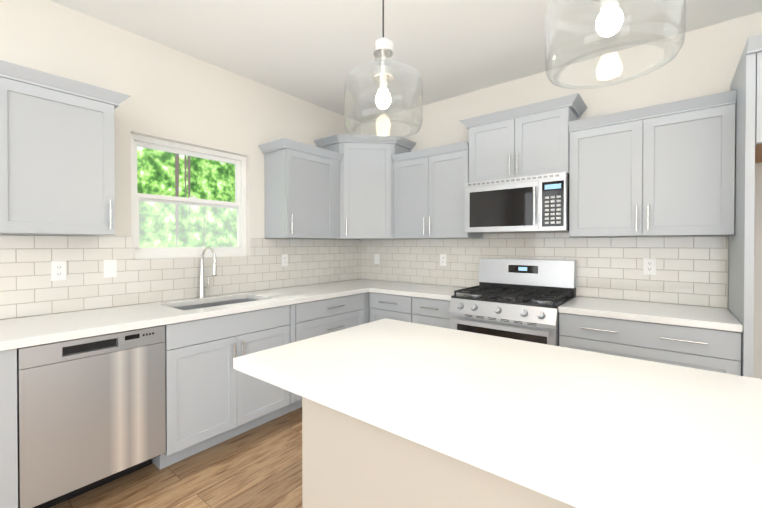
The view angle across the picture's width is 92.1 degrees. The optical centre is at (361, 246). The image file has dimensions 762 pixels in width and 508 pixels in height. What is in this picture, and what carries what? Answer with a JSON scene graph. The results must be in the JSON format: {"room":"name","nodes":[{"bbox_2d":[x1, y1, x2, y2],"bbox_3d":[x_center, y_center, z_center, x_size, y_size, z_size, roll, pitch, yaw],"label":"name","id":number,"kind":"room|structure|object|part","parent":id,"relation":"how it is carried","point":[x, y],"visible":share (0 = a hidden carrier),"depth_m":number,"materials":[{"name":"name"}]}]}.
{"room":"kitchen","nodes":[
{"label":"kitchen","id":0,"kind":"room"},
{"bbox_2d":[50,407,301,507],"bbox_3d":[0.145,1.380,0.230,5.920,0.100,6.520,0,1,40],"label":"floor","id":1,"kind":"structure","parent":0,"point":[260,466],"depth_m":2.07,"materials":[{"name":"brown wood"}]},
{"bbox_2d":[0,349,17,507],"bbox_3d":[-1.785,0.881,1.788,0.627,0.872,0.086,0,1,40],"label":"cabinet end panel","id":2,"kind":"object","parent":1,"relation":"on","point":[8,440],"visible":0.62,"depth_m":1.60,"materials":[{"name":"grey paint"}]},
{"bbox_2d":[17,325,165,507],"bbox_3d":[-1.545,0.881,2.051,0.603,0.867,0.613,0,1,40],"label":"dishwasher","id":3,"kind":"object","parent":1,"relation":"on","point":[90,413],"visible":0.9,"depth_m":1.82,"materials":[{"name":"silver metal"}]},
{"bbox_2d":[152,305,289,468],"bbox_3d":[-1.054,0.874,2.630,0.662,0.872,0.894,0,1,40],"label":"base cabinet","id":4,"kind":"object","parent":1,"relation":"on","point":[213,397],"visible":0.67,"depth_m":2.34,"materials":[{"name":"grey paint"}]},
{"bbox_2d":[0,279,406,350],"bbox_3d":[-0.787,0.413,2.955,0.649,0.040,3.213,0,1,40],"label":"countertop","id":5,"kind":"structure","parent":4,"relation":"on","point":[20,332],"depth_m":2.20,"materials":[{"name":"white stone"}]},
{"bbox_2d":[198,246,216,297],"bbox_3d":[-1.158,0.193,2.795,0.237,0.400,0.082,0,1,40],"label":"faucet","id":6,"kind":"object","parent":5,"relation":"on","point":[202,288],"visible":0.98,"depth_m":2.83,"materials":[{"name":"silver metal"}]},
{"bbox_2d":[175,298,256,309],"bbox_3d":[-1.040,0.573,2.697,0.416,0.275,0.716,0,1,40],"label":"sink","id":7,"kind":"object","parent":5,"relation":"in","point":[190,307],"visible":0.08,"depth_m":2.87,"materials":[{"name":"silver metal"}]},
{"bbox_2d":[282,293,363,414],"bbox_3d":[-0.482,0.868,3.310,0.662,0.872,0.877,0,1,40],"label":"base cabinet","id":8,"kind":"object","parent":1,"relation":"on","point":[319,317],"depth_m":3.03,"materials":[{"name":"grey paint"}]},
{"bbox_3d":[-0.761,0.871,3.006,0.627,0.872,0.052,0,1,40],"label":"left base cabinet filler panel","id":9,"kind":"part","parent":8,"relation":"part of","materials":[{"name":"grey wood"}]},
{"bbox_2d":[364,292,368,323],"bbox_3d":[0.006,0.863,3.933,0.607,0.872,0.699,0,1,40],"label":"strip","id":10,"kind":"object","parent":1,"relation":"on","point":[366,307],"depth_m":3.51,"materials":[{"name":"grey paint"}]},
{"bbox_2d":[369,292,411,322],"bbox_3d":[0.441,0.866,3.591,0.490,0.872,0.662,0,1,40],"label":"base cabinet","id":11,"kind":"object","parent":1,"relation":"on","point":[391,306],"depth_m":3.36,"materials":[{"name":"grey paint"}]},
{"bbox_3d":[0.279,0.864,3.763,0.021,0.872,0.607,0,1,40],"label":"back base cabinet corner filler","id":12,"kind":"part","parent":11,"relation":"part of","materials":[{"name":"grey wood"}]},
{"bbox_2d":[368,283,468,300],"bbox_3d":[0.611,0.409,3.455,0.826,0.040,0.649,0,1,40],"label":"countertop","id":13,"kind":"structure","parent":11,"relation":"on","point":[440,292],"depth_m":3.36,"materials":[{"name":"white stone"}]},
{"bbox_2d":[412,297,450,328],"bbox_3d":[0.776,0.868,3.309,0.380,0.872,0.662,0,1,40],"label":"base cabinet","id":14,"kind":"object","parent":1,"relation":"on","point":[431,312],"visible":0.19,"depth_m":3.08,"materials":[{"name":"grey paint"}]},
{"bbox_2d":[233,318,761,507],"bbox_3d":[0.401,0.864,1.229,1.485,0.914,0.944,0,1,40],"label":"kitchen island","id":15,"kind":"object","parent":1,"relation":"on","point":[399,414],"visible":1,"depth_m":0.94,"materials":[{"name":"white stone"}]},
{"bbox_2d":[449,258,575,345],"bbox_3d":[1.190,0.707,2.903,0.766,1.200,0.730,0,1,40],"label":"range","id":16,"kind":"object","parent":1,"relation":"on","point":[521,299],"visible":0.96,"depth_m":2.82,"materials":[{"name":"silver metal"}]},
{"bbox_2d":[559,313,741,375],"bbox_3d":[1.842,0.875,2.412,0.858,0.872,0.662,0,1,40],"label":"base cabinet","id":17,"kind":"object","parent":1,"relation":"on","point":[714,350],"visible":0.35,"depth_m":2.13,"materials":[{"name":"grey paint"}]},
{"bbox_2d":[558,296,742,331],"bbox_3d":[1.848,0.417,2.416,0.858,0.040,0.646,0,1,40],"label":"countertop","id":18,"kind":"structure","parent":17,"relation":"on","point":[718,318],"depth_m":2.27,"materials":[{"name":"white stone"}]},
{"bbox_2d":[728,34,761,377],"bbox_3d":[2.557,0.138,1.763,1.060,2.357,0.726,0,1,40],"label":"surround","id":19,"kind":"object","parent":1,"relation":"on","point":[746,83],"visible":0.69,"depth_m":1.88,"materials":[{"name":"grey paint"}]},
{"bbox_3d":[2.557,-1.009,1.754,1.060,0.062,0.726,0,1,40],"label":"crown","id":20,"kind":"part","parent":19,"relation":"part of","materials":[{"name":"grey paint"}]},
{"bbox_2d":[0,0,360,319],"bbox_3d":[-2.059,-0.076,2.071,0.160,2.780,6.200,0,1,40],"label":"wall","id":21,"kind":"structure","parent":0,"point":[176,96],"depth_m":2.65,"materials":[{"name":"white paint"}]},
{"bbox_2d":[0,60,129,235],"bbox_3d":[-1.722,-0.484,2.051,0.371,0.827,0.657,0,1,40],"label":"upper cabinet","id":22,"kind":"object","parent":21,"relation":"attached to","point":[57,155],"visible":1,"depth_m":1.95,"materials":[{"name":"grey paint"}]},
{"bbox_2d":[0,235,360,319],"bbox_3d":[-1.019,0.157,3.176,0.008,0.466,3.152,0,1,40],"label":"backsplash","id":23,"kind":"structure","parent":21,"relation":"attached to","point":[28,287],"depth_m":2.51,"materials":[{"name":"tile"}]},
{"bbox_2d":[51,261,66,280],"bbox_3d":[-1.822,0.143,2.208,0.007,0.116,0.072,0,1,40],"label":"electrical outlet","id":24,"kind":"object","parent":23,"relation":"attached to","point":[58,270],"visible":1,"depth_m":2.21,"materials":[{"name":"white plastic"}]},
{"bbox_2d":[104,260,116,277],"bbox_3d":[-1.649,0.141,2.410,0.012,0.116,0.072,0,1,40],"label":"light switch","id":25,"kind":"object","parent":23,"relation":"attached to","point":[110,268],"visible":1,"depth_m":2.41,"materials":[{"name":"white plastic"}]},
{"bbox_2d":[281,254,287,265],"bbox_3d":[-0.733,0.126,3.503,0.007,0.116,0.072,0,1,40],"label":"electrical outlet","id":26,"kind":"object","parent":23,"relation":"attached to","point":[284,259],"visible":1,"depth_m":3.50,"materials":[{"name":"white plastic"}]},
{"bbox_2d":[131,133,245,258],"bbox_3d":[-1.350,-0.357,2.927,0.070,0.881,0.927,0,1,40],"label":"window unit","id":27,"kind":"structure","parent":21,"relation":"in","point":[238,204],"depth_m":2.88,"materials":[{"name":"white plastic"}]},
{"bbox_3d":[-1.349,-0.357,2.926,0.036,0.741,0.787,0,1,40],"label":"glass","id":28,"kind":"part","parent":27,"relation":"part of","materials":[{"name":"clear glass"}]},
{"bbox_2d":[264,149,333,238],"bbox_3d":[-0.561,-0.465,3.443,0.357,0.765,0.574,0,1,40],"label":"upper cabinet","id":29,"kind":"object","parent":21,"relation":"attached to","point":[299,194],"visible":1,"depth_m":3.28,"materials":[{"name":"grey paint"}]},
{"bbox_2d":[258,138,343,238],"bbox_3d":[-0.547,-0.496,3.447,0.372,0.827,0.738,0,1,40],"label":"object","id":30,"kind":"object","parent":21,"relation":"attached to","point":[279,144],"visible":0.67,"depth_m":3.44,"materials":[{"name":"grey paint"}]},
{"bbox_2d":[50,0,761,121],"bbox_3d":[0.145,-1.500,0.206,5.920,0.100,6.520,0,1,40],"label":"ceiling","id":31,"kind":"structure","parent":0,"point":[315,52],"depth_m":2.55,"materials":[{"name":"white paint"}]},
{"bbox_2d":[344,0,422,140],"bbox_3d":[0.084,-0.953,1.411,0.300,1.014,0.300,0,1,40],"label":"pendant light","id":32,"kind":"object","parent":31,"relation":"hanging from","point":[383,51],"visible":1,"depth_m":1.40,"materials":[{"name":"clear glass"}]},
{"bbox_3d":[0.084,-1.033,1.411,0.120,0.854,0.120,0,1,40],"label":"cord","id":33,"kind":"part","parent":32,"relation":"part of","materials":[{"name":"white plastic"}]},
{"bbox_3d":[0.084,-0.570,1.415,0.060,0.074,0.060,0,1,40],"label":"bulb","id":34,"kind":"part","parent":32,"relation":"part of","materials":[{"name":"white glass"}]},
{"bbox_2d":[545,0,685,88],"bbox_3d":[0.649,-0.961,0.956,0.300,0.990,0.300,0,1,40],"label":"pendant light","id":35,"kind":"object","parent":31,"relation":"hanging from","point":[609,21],"visible":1,"depth_m":0.95,"materials":[{"name":"clear glass"}]},
{"bbox_3d":[0.649,-1.041,0.956,0.120,0.830,0.120,0,1,40],"label":"cord","id":36,"kind":"part","parent":35,"relation":"part of","materials":[{"name":"white plastic"}]},
{"bbox_3d":[0.649,-0.592,0.959,0.060,0.074,0.060,0,1,40],"label":"bulb","id":37,"kind":"part","parent":35,"relation":"part of","materials":[{"name":"white glass"}]},
{"bbox_2d":[361,11,761,378],"bbox_3d":[2.192,-0.081,2.651,5.920,2.780,0.160,0,1,40],"label":"wall","id":38,"kind":"structure","parent":0,"point":[705,61],"depth_m":2.71,"materials":[{"name":"white paint"}]},
{"bbox_2d":[314,134,415,239],"bbox_3d":[0.045,-0.594,3.844,0.766,1.017,0.766,0,1,40],"label":"upper cabinet","id":39,"kind":"object","parent":38,"relation":"attached to","point":[367,189],"visible":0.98,"depth_m":3.67,"materials":[{"name":"grey paint"}]},
{"bbox_2d":[391,141,482,238],"bbox_3d":[0.715,-0.496,3.540,0.786,0.827,0.372,0,1,40],"label":"upper cabinet","id":40,"kind":"object","parent":38,"relation":"attached to","point":[429,193],"visible":0.85,"depth_m":3.41,"materials":[{"name":"grey paint"}]},
{"bbox_2d":[460,93,586,182],"bbox_3d":[1.312,-0.821,3.035,0.909,0.550,0.371,0,1,40],"label":"upper cabinet","id":41,"kind":"object","parent":38,"relation":"attached to","point":[528,140],"visible":0.9,"depth_m":2.89,"materials":[{"name":"grey paint"}]},
{"bbox_2d":[465,172,568,232],"bbox_3d":[1.283,-0.333,3.005,0.764,0.419,0.443,0,1,40],"label":"over-the-range microwave","id":42,"kind":"object","parent":41,"relation":"attached to","point":[532,203],"visible":0.98,"depth_m":2.84,"materials":[{"name":"silver metal"}]},
{"bbox_2d":[361,232,727,307],"bbox_3d":[1.192,0.132,3.382,3.109,0.513,0.008,0,1,40],"label":"backsplash","id":43,"kind":"structure","parent":38,"relation":"attached to","point":[691,270],"depth_m":2.86,"materials":[{"name":"tile"}]},
{"bbox_2d":[374,254,379,263],"bbox_3d":[0.179,0.136,4.220,0.072,0.116,0.012,0,1,40],"label":"electrical outlet","id":44,"kind":"object","parent":43,"relation":"attached to","point":[376,258],"visible":1,"depth_m":4.22,"materials":[{"name":"white plastic"}]},
{"bbox_2d":[440,254,446,265],"bbox_3d":[0.823,0.131,3.682,0.072,0.116,0.007,0,1,40],"label":"electrical outlet","id":45,"kind":"object","parent":43,"relation":"attached to","point":[443,259],"visible":1,"depth_m":3.68,"materials":[{"name":"white plastic"}]},
{"bbox_2d":[643,258,655,274],"bbox_3d":[2.071,0.140,2.632,0.072,0.116,0.007,0,1,40],"label":"electrical outlet","id":46,"kind":"object","parent":43,"relation":"attached to","point":[649,266],"visible":1,"depth_m":2.63,"materials":[{"name":"white plastic"}]},
{"bbox_2d":[568,90,736,236],"bbox_3d":[1.936,-0.488,2.512,0.858,0.827,0.372,0,1,40],"label":"upper cabinet","id":47,"kind":"object","parent":38,"relation":"attached to","point":[666,169],"visible":1,"depth_m":2.36,"materials":[{"name":"grey paint"}]},
{"label":"outside","id":48,"kind":"structure","parent":0,"visible":0},
{"bbox_2d":[137,147,236,247],"bbox_3d":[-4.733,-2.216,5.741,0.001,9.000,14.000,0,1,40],"label":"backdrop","id":49,"kind":"structure","parent":48,"point":[148,179],"depth_m":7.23,"materials":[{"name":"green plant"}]}
]}

